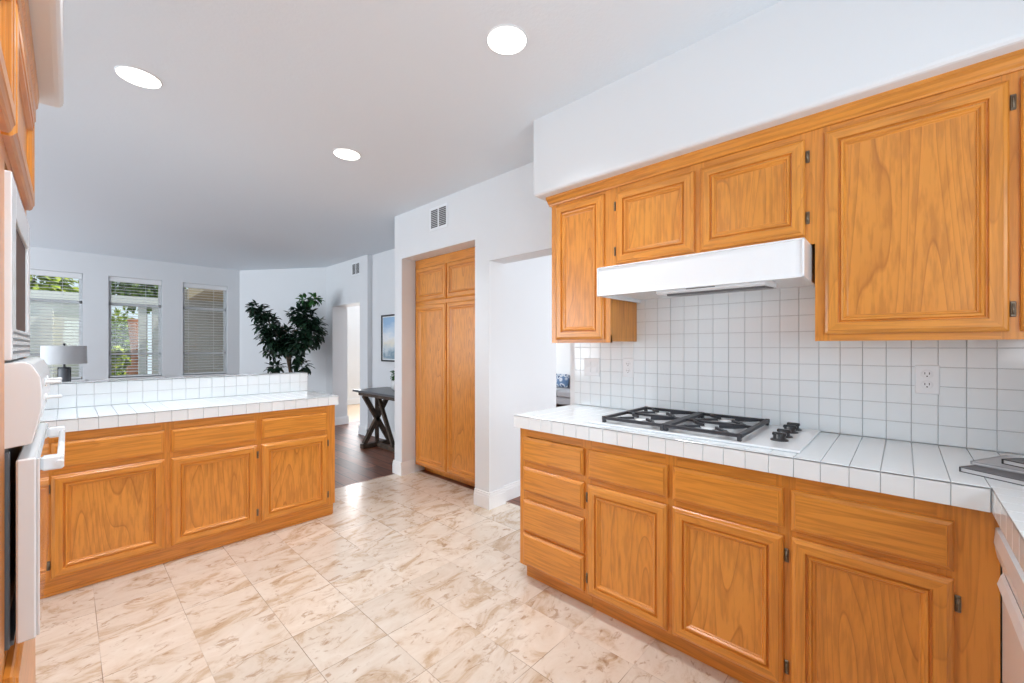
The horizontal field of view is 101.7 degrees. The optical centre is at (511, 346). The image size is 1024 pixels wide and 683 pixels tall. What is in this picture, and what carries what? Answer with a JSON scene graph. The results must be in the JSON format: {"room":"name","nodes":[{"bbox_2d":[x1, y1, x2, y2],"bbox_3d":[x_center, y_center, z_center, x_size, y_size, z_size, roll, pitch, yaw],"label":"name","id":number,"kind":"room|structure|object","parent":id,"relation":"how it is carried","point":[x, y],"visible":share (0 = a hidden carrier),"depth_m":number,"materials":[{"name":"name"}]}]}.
{"room":"kitchen","nodes":[
{"label":"kitchen","id":0,"kind":"room"},
{"bbox_2d":[30,247,239,381],"bbox_3d":[-6.865,-0.020,5.158,0.170,2.620,6.120,0,0,43],"label":"wall","id":1,"kind":"structure","parent":0,"point":[95,269],"depth_m":6.37,"materials":[{"name":"white paint"}]},
{"bbox_2d":[30,279,85,381],"bbox_3d":[-6.310,-0.275,5.705,0.150,1.520,0.665,0,0,43],"label":"window","id":2,"kind":"structure","parent":1,"relation":"in","point":[79,302],"depth_m":5.92,"materials":[{"name":"white"}]},
{"bbox_2d":[30,269,81,378],"bbox_3d":[-6.302,-0.292,5.697,0.063,1.481,0.595,0,0,43],"label":"window blind","id":3,"kind":"object","parent":2,"relation":"attached to","point":[62,275],"visible":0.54,"depth_m":5.72,"materials":[{"name":"white plastic"}]},
{"bbox_2d":[106,276,164,379],"bbox_3d":[-5.716,-0.275,6.338,0.150,1.520,0.665,0,0,43],"label":"window","id":4,"kind":"structure","parent":1,"relation":"in","point":[110,303],"depth_m":6.29,"materials":[{"name":"white"}]},
{"bbox_2d":[109,276,161,376],"bbox_3d":[-5.707,-0.292,6.330,0.063,1.481,0.595,0,0,43],"label":"window blind","id":5,"kind":"object","parent":4,"relation":"attached to","point":[111,278],"visible":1,"depth_m":6.31,"materials":[{"name":"white plastic"}]},
{"bbox_2d":[181,288,229,376],"bbox_3d":[-5.126,-0.275,6.966,0.150,1.520,0.667,0,0,43],"label":"window","id":6,"kind":"structure","parent":1,"relation":"in","point":[224,292],"depth_m":7.00,"materials":[{"name":"white"}]},
{"bbox_2d":[183,283,226,373],"bbox_3d":[-5.117,-0.292,6.958,0.063,1.481,0.597,0,0,43],"label":"window blind","id":7,"kind":"object","parent":6,"relation":"attached to","point":[185,285],"visible":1,"depth_m":6.94,"materials":[{"name":"white plastic"}]},
{"bbox_2d":[240,267,325,392],"bbox_3d":[-3.928,-0.020,7.194,1.661,2.620,0.120,0,0,10],"label":"wall","id":8,"kind":"structure","parent":0,"point":[277,288],"depth_m":7.15,"materials":[{"name":"white paint"}]},
{"bbox_2d":[326,255,371,426],"bbox_3d":[-2.517,-0.020,6.596,1.420,2.620,0.250,0,0,43],"label":"wall","id":9,"kind":"structure","parent":0,"point":[344,290],"depth_m":6.67,"materials":[{"name":"white paint"}]},
{"bbox_2d":[352,261,359,275],"bbox_3d":[-2.344,-1.170,6.254,0.262,0.202,0.010,0,0,43],"label":"air vent","id":10,"kind":"object","parent":9,"relation":"in","point":[356,265],"visible":1,"depth_m":6.24,"materials":[{"name":"white plastic"}]},
{"bbox_2d":[347,404,359,421],"bbox_3d":[-2.176,1.290,9.383,2.180,0.001,5.700,0,0,43],"label":"floor","id":11,"kind":"structure","parent":0,"point":[353,410],"depth_m":8.18,"materials":[{"name":"beige tile"}]},
{"bbox_2d":[372,249,394,431],"bbox_3d":[-1.305,-0.020,5.505,1.840,2.620,0.180,0,0,43],"label":"wall","id":12,"kind":"structure","parent":0,"point":[383,263],"depth_m":5.87,"materials":[{"name":"white paint"}]},
{"bbox_2d":[381,314,394,361],"bbox_3d":[-1.478,-0.117,5.526,0.960,0.645,0.026,0,0,43],"label":"framed picture","id":13,"kind":"object","parent":12,"relation":"attached to","point":[387,321],"visible":0.39,"depth_m":5.73,"materials":[{"name":"black"}]},
{"bbox_2d":[35,471,742,682],"bbox_3d":[-0.495,1.290,1.528,4.715,0.001,3.450,0,0,43],"label":"floor","id":14,"kind":"structure","parent":0,"point":[407,579],"depth_m":1.99,"materials":[{"name":"tile"}]},
{"bbox_2d":[0,0,38,682],"bbox_3d":[-1.270,0.244,0.638,1.325,2.092,0.682,0,0,43],"label":"tall cabinet","id":15,"kind":"object","parent":14,"relation":"on","point":[19,92],"visible":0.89,"depth_m":0.85,"materials":[{"name":"brown wood"}]},
{"bbox_2d":[4,170,64,650],"bbox_3d":[-1.437,0.130,0.866,0.600,1.000,0.694,0,0,43],"label":"wall oven","id":16,"kind":"object","parent":15,"relation":"in","point":[27,381],"visible":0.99,"depth_m":0.88,"materials":[{"name":"white metal"}]},
{"bbox_2d":[4,170,29,359],"bbox_3d":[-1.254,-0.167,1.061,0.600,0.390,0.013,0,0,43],"label":"microwave","id":17,"kind":"object","parent":16,"relation":"in","point":[16,225],"depth_m":0.92,"materials":[{"name":"white glass"}]},
{"bbox_2d":[43,405,334,598],"bbox_3d":[-2.294,0.869,2.570,0.520,0.843,2.206,0,0,43],"label":"base cabinet","id":18,"kind":"object","parent":14,"relation":"on","point":[124,500],"visible":0.91,"depth_m":2.51,"materials":[{"name":"brown wood"}]},
{"bbox_2d":[40,372,337,431],"bbox_3d":[-2.352,0.333,2.629,0.692,0.222,2.235,0,0,43],"label":"countertop","id":19,"kind":"structure","parent":18,"relation":"on","point":[100,404],"depth_m":2.76,"materials":[{"name":"white tile"}]},
{"bbox_2d":[520,428,592,606],"bbox_3d":[0.388,0.869,2.366,0.430,0.843,0.580,0,0,43],"label":"base cabinet","id":20,"kind":"object","parent":14,"relation":"on","point":[552,466],"visible":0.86,"depth_m":2.14,"materials":[{"name":"brown wood"}]},
{"bbox_2d":[586,440,788,682],"bbox_3d":[0.847,0.869,1.934,0.831,0.843,0.580,0,0,43],"label":"base cabinet","id":21,"kind":"object","parent":14,"relation":"on","point":[690,555],"visible":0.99,"depth_m":1.67,"materials":[{"name":"brown wood"}]},
{"bbox_2d":[514,404,1023,571],"bbox_3d":[0.760,0.410,1.360,2.394,0.068,1.544,0,0,43],"label":"countertop","id":22,"kind":"structure","parent":21,"relation":"on","point":[914,470],"depth_m":1.44,"materials":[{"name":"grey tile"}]},
{"bbox_2d":[588,406,820,452],"bbox_3d":[0.864,0.355,1.945,0.874,0.040,0.505,0,0,43],"label":"gas cooktop","id":23,"kind":"object","parent":22,"relation":"in","point":[789,437],"depth_m":1.82,"materials":[{"name":"white metal"}]},
{"bbox_2d":[959,465,1023,485],"bbox_3d":[1.483,0.368,1.145,0.211,0.015,0.281,0,0,-14],"label":"magazine","id":24,"kind":"object","parent":22,"relation":"on","point":[1001,475],"visible":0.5,"depth_m":1.20,"materials":[{"name":"white paper"}]},
{"bbox_2d":[970,455,1023,473],"bbox_3d":[1.553,0.357,1.192,0.201,0.010,0.271,0,0,-20],"label":"magazine","id":25,"kind":"object","parent":24,"relation":"on","point":[993,462],"visible":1,"depth_m":1.26,"materials":[{"name":"white paper"}]},
{"bbox_2d":[1001,458,1023,467],"bbox_3d":[1.582,0.345,1.136,0.191,0.015,0.261,0,0,-6],"label":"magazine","id":26,"kind":"object","parent":25,"relation":"on","point":[1017,462],"visible":1,"depth_m":1.24,"materials":[{"name":"white paper"}]},
{"bbox_2d":[789,476,999,682],"bbox_3d":[1.325,0.869,1.485,0.481,0.843,0.580,0,0,43],"label":"base cabinet","id":27,"kind":"object","parent":14,"relation":"on","point":[884,588],"visible":0.88,"depth_m":1.27,"materials":[{"name":"brown wood"}]},
{"bbox_2d":[994,527,1023,682],"bbox_3d":[1.321,0.869,0.696,0.628,0.842,0.614,0,0,43],"label":"dishwasher","id":28,"kind":"object","parent":14,"relation":"on","point":[1010,583],"visible":0.94,"depth_m":0.99,"materials":[{"name":"white plastic"}]},
{"bbox_2d":[26,0,781,270],"bbox_3d":[-1.480,-1.380,4.340,10.100,0.100,12.300,0,0,43],"label":"ceiling","id":29,"kind":"structure","parent":0,"point":[231,163],"depth_m":2.33,"materials":[{"name":"white paint"}]},
{"bbox_2d":[28,0,63,107],"bbox_3d":[-0.722,-1.088,0.122,2.980,0.564,0.790,0,0,43],"label":"trim","id":30,"kind":"structure","parent":29,"relation":"attached to","point":[46,16],"depth_m":1.13,"materials":[{"name":"white paint"}]},
{"bbox_2d":[114,65,162,88],"bbox_3d":[-1.839,-1.327,2.057,0.180,0.006,0.180,0,0,43],"label":"recessed light","id":31,"kind":"object","parent":29,"relation":"in","point":[131,74],"visible":1,"depth_m":2.05,"materials":[{"name":"white plastic"}]},
{"bbox_2d":[333,148,360,159],"bbox_3d":[-1.139,-1.327,2.878,0.180,0.006,0.180,0,0,43],"label":"recessed light","id":32,"kind":"object","parent":29,"relation":"in","point":[343,153],"visible":1,"depth_m":2.87,"materials":[{"name":"white plastic"}]},
{"bbox_2d":[486,24,527,54],"bbox_3d":[-0.022,-1.327,1.808,0.180,0.006,0.180,0,0,43],"label":"recessed light","id":33,"kind":"object","parent":29,"relation":"in","point":[504,39],"visible":1,"depth_m":1.80,"materials":[{"name":"white plastic"}]},
{"bbox_2d":[335,404,565,505],"bbox_3d":[-1.296,1.290,4.098,9.500,0.001,12.200,0,0,43],"label":"floor","id":34,"kind":"structure","parent":0,"point":[354,464],"depth_m":4.73,"materials":[{"name":"brown wood"}]},
{"bbox_2d":[245,292,327,376],"bbox_3d":[-3.444,0.226,6.358,1.213,2.129,0.544,0,0,1],"label":"potted ficus","id":35,"kind":"object","parent":34,"relation":"on","point":[286,345],"visible":0.98,"depth_m":6.30,"materials":[{"name":"green plant"}]},
{"bbox_2d":[353,387,394,451],"bbox_3d":[-1.452,0.919,5.130,1.180,0.742,0.490,0,0,43],"label":"console table","id":36,"kind":"object","parent":34,"relation":"on","point":[379,393],"visible":0.44,"depth_m":5.32,"materials":[{"name":"brown wood"}]},
{"bbox_2d":[390,370,394,390],"bbox_3d":[-1.435,0.399,5.226,0.208,0.298,0.205,0,0,43],"label":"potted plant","id":37,"kind":"object","parent":36,"relation":"on","point":[393,371],"visible":0.35,"depth_m":5.17,"materials":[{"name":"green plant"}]},
{"bbox_2d":[415,247,474,486],"bbox_3d":[-0.425,0.206,4.101,1.086,2.168,0.543,0,0,43],"label":"pantry cabinet","id":38,"kind":"object","parent":34,"relation":"on","point":[445,283],"visible":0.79,"depth_m":3.93,"materials":[{"name":"brown wood"}]},
{"bbox_2d":[556,375,569,404],"bbox_3d":[1.256,0.980,9.226,2.400,0.620,0.930,0,0,43],"label":"sofa","id":39,"kind":"object","parent":34,"relation":"on","point":[562,394],"visible":0.06,"depth_m":8.83,"materials":[{"name":"grey fabric"}]},
{"bbox_2d":[556,374,568,387],"bbox_3d":[1.116,0.775,9.543,0.164,0.302,0.460,0,0,-38],"label":"throw cushion","id":40,"kind":"object","parent":39,"relation":"on","point":[562,380],"visible":0.7,"depth_m":9.43,"materials":[{"name":"blue fabric"}]},
{"bbox_2d":[556,387,569,396],"bbox_3d":[0.765,1.002,9.550,1.140,0.143,0.730,0,0,43],"label":"seat cushion","id":41,"kind":"object","parent":39,"relation":"on","point":[557,388],"depth_m":9.16,"materials":[{"name":"grey fabric"}]},
{"bbox_3d":[-5.371,0.965,5.003,0.540,0.650,0.540,0,0,43],"label":"side table","id":42,"kind":"object","parent":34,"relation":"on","visible":0},
{"bbox_2d":[40,343,87,381],"bbox_3d":[-5.371,0.299,5.003,0.390,0.682,0.390,0,0,43],"label":"table lamp","id":43,"kind":"object","parent":42,"relation":"on","point":[64,355],"visible":0.69,"depth_m":4.91,"materials":[{"name":"grey"}]},
{"bbox_2d":[347,306,569,398],"bbox_3d":[0.847,-0.020,6.818,10.100,2.620,5.300,0,0,43],"label":"wall","id":44,"kind":"structure","parent":0,"point":[353,313],"depth_m":9.39,"materials":[{"name":"white paint"}]},
{"bbox_2d":[335,398,394,441],"bbox_3d":[-1.512,1.225,4.233,10.000,0.130,12.100,0,0,43],"label":"baseboard","id":45,"kind":"structure","parent":44,"relation":"attached to","point":[362,430],"depth_m":6.86,"materials":[{"name":"white paint"}]},
{"bbox_2d":[392,460,519,509],"bbox_3d":[-0.386,1.225,4.117,1.432,0.130,0.926,0,0,43],"label":"baseboard","id":46,"kind":"object","parent":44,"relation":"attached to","point":[483,499],"visible":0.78,"depth_m":3.43,"materials":[{"name":"white paint"}]},
{"bbox_2d":[395,162,1019,682],"bbox_3d":[0.842,-0.020,2.978,4.750,2.620,0.925,0,0,43],"label":"wall","id":47,"kind":"structure","parent":0,"point":[509,228],"depth_m":3.53,"materials":[{"name":"white paint"}]},
{"bbox_2d":[429,202,447,231],"bbox_3d":[-0.665,-1.165,3.758,0.271,0.212,0.010,0,0,43],"label":"air vent","id":48,"kind":"object","parent":47,"relation":"in","point":[438,215],"visible":1,"depth_m":3.76,"materials":[{"name":"white plastic"}]},
{"bbox_2d":[584,358,599,375],"bbox_3d":[0.505,0.129,2.643,0.116,0.112,0.010,0,0,43],"label":"light switch","id":49,"kind":"object","parent":47,"relation":"attached to","point":[591,365],"visible":1,"depth_m":2.64,"materials":[{"name":"white plastic"}]},
{"bbox_2d":[552,189,636,342],"bbox_3d":[0.479,-0.430,2.459,0.394,0.816,0.328,0,0,43],"label":"upper cabinet","id":50,"kind":"object","parent":47,"relation":"attached to","point":[581,227],"visible":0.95,"depth_m":2.34,"materials":[{"name":"brown wood"}]},
{"bbox_2d":[623,358,633,376],"bbox_3d":[0.689,0.125,2.472,0.069,0.112,0.009,0,0,43],"label":"wall outlet","id":51,"kind":"object","parent":47,"relation":"attached to","point":[628,363],"visible":1,"depth_m":2.47,"materials":[{"name":"white plastic"}]},
{"bbox_2d":[597,237,814,302],"bbox_3d":[0.897,-0.314,1.969,0.864,0.164,0.454,0,0,43],"label":"range hood","id":52,"kind":"object","parent":47,"relation":"attached to","point":[790,263],"visible":0.97,"depth_m":1.74,"materials":[{"name":"white metal"}]},
{"bbox_2d":[611,130,814,265],"bbox_3d":[0.947,-0.618,2.021,0.888,0.440,0.328,0,0,43],"label":"upper cabinet","id":53,"kind":"object","parent":47,"relation":"attached to","point":[765,193],"visible":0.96,"depth_m":1.84,"materials":[{"name":"brown wood"}]},
{"bbox_2d":[534,0,1023,200],"bbox_3d":[1.180,-1.127,1.782,2.480,0.485,0.457,0,0,43],"label":"soffit","id":54,"kind":"object","parent":47,"relation":"attached to","point":[788,60],"depth_m":1.64,"materials":[{"name":"white paint"}]},
{"bbox_2d":[575,286,1023,453],"bbox_3d":[1.291,0.042,1.917,2.411,0.665,0.008,0,0,43],"label":"backsplash","id":55,"kind":"structure","parent":47,"relation":"attached to","point":[753,354],"depth_m":1.90,"materials":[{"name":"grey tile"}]},
{"bbox_2d":[815,69,1023,340],"bbox_3d":[1.660,-0.430,1.351,1.070,0.816,0.328,0,0,43],"label":"upper cabinet","id":56,"kind":"object","parent":47,"relation":"attached to","point":[919,204],"visible":1,"depth_m":1.40,"materials":[{"name":"brown wood"}]},
{"bbox_2d":[546,48,1023,207],"bbox_3d":[1.181,-0.862,1.789,2.368,0.046,0.343,0,0,43],"label":"crown molding","id":57,"kind":"structure","parent":56,"relation":"attached to","point":[1011,62],"depth_m":1.57,"materials":[{"name":"brown wood"}]},
{"bbox_2d":[915,365,939,394],"bbox_3d":[1.604,0.127,1.612,0.069,0.112,0.009,0,0,43],"label":"wall outlet","id":58,"kind":"object","parent":47,"relation":"attached to","point":[927,377],"visible":1,"depth_m":1.61,"materials":[{"name":"white plastic"}]},
{"bbox_2d":[921,381,932,388],"bbox_3d":[1.603,0.147,1.610,0.033,0.033,0.003,0,0,43],"label":"receptacle","id":59,"kind":"object","parent":58,"relation":"attached to","point":[924,384],"depth_m":1.61,"materials":[{"name":"grey plastic"}]},
{"bbox_2d":[921,370,932,378],"bbox_3d":[1.603,0.106,1.610,0.033,0.033,0.003,0,0,43],"label":"receptacle","id":60,"kind":"object","parent":58,"relation":"attached to","point":[925,374],"depth_m":1.61,"materials":[{"name":"grey plastic"}]},
{"label":"outside","id":61,"kind":"structure","parent":0,"visible":0},
{"label":"floor","id":62,"kind":"structure","parent":61,"visible":0},
{"bbox_2d":[30,275,78,292],"bbox_3d":[-10.858,-0.586,9.490,1.487,3.791,2.078,0,0,43],"label":"shrub","id":63,"kind":"object","parent":62,"relation":"on","point":[58,281],"visible":0.13,"depth_m":9.45,"materials":[{"name":"green plant"}]},
{"bbox_2d":[115,367,128,374],"bbox_3d":[-6.745,0.815,7.148,0.648,0.989,0.581,0,0,43],"label":"shrub","id":64,"kind":"object","parent":62,"relation":"on","point":[117,373],"visible":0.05,"depth_m":7.15,"materials":[{"name":"green plant"}]},
{"bbox_2d":[111,306,148,374],"bbox_3d":[-8.528,0.183,9.025,1.108,2.253,1.060,0,0,24],"label":"shrub","id":65,"kind":"object","parent":62,"relation":"on","point":[114,358],"visible":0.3,"depth_m":8.85,"materials":[{"name":"green plant"}]},
{"bbox_2d":[126,320,137,374],"bbox_3d":[-7.600,0.375,8.414,0.280,1.870,0.280,0,0,43],"label":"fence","id":66,"kind":"object","parent":62,"relation":"on","point":[131,326],"visible":0.38,"depth_m":8.33,"materials":[{"name":"brown brick"}]},
{"bbox_2d":[111,295,157,373],"bbox_3d":[-7.213,0.175,7.906,0.240,2.230,1.250,0,0,43],"label":"pergola","id":67,"kind":"object","parent":62,"relation":"on","point":[143,315],"visible":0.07,"depth_m":7.99,"materials":[{"name":"white paint"}]},
{"bbox_2d":[111,282,185,314],"bbox_3d":[-9.728,-0.638,11.036,1.549,3.895,1.854,0,0,43],"label":"shrub","id":68,"kind":"object","parent":62,"relation":"on","point":[136,288],"visible":0.24,"depth_m":10.73,"materials":[{"name":"green plant"}]},
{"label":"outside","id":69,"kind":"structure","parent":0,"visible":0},
{"bbox_2d":[26,290,78,377],"bbox_3d":[-10.957,0.070,6.483,1.650,2.440,6.450,0,0,43],"label":"wall","id":70,"kind":"structure","parent":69,"point":[69,340],"depth_m":8.72,"materials":[{"name":"white paint"}]},
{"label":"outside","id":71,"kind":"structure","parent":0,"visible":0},
{"bbox_2d":[185,289,222,372],"bbox_3d":[-6.672,-0.010,10.279,1.800,2.600,2.950,0,0,43],"label":"wall","id":72,"kind":"structure","parent":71,"point":[196,303],"depth_m":8.99,"materials":[{"name":"grey paint"}]},
{"bbox_2d":[187,288,222,301],"bbox_3d":[-5.363,-1.125,9.372,1.950,0.290,2.880,0,0,43],"label":"roof","id":73,"kind":"structure","parent":72,"relation":"attached to","point":[191,294],"depth_m":8.40,"materials":[{"name":"beige wood"}]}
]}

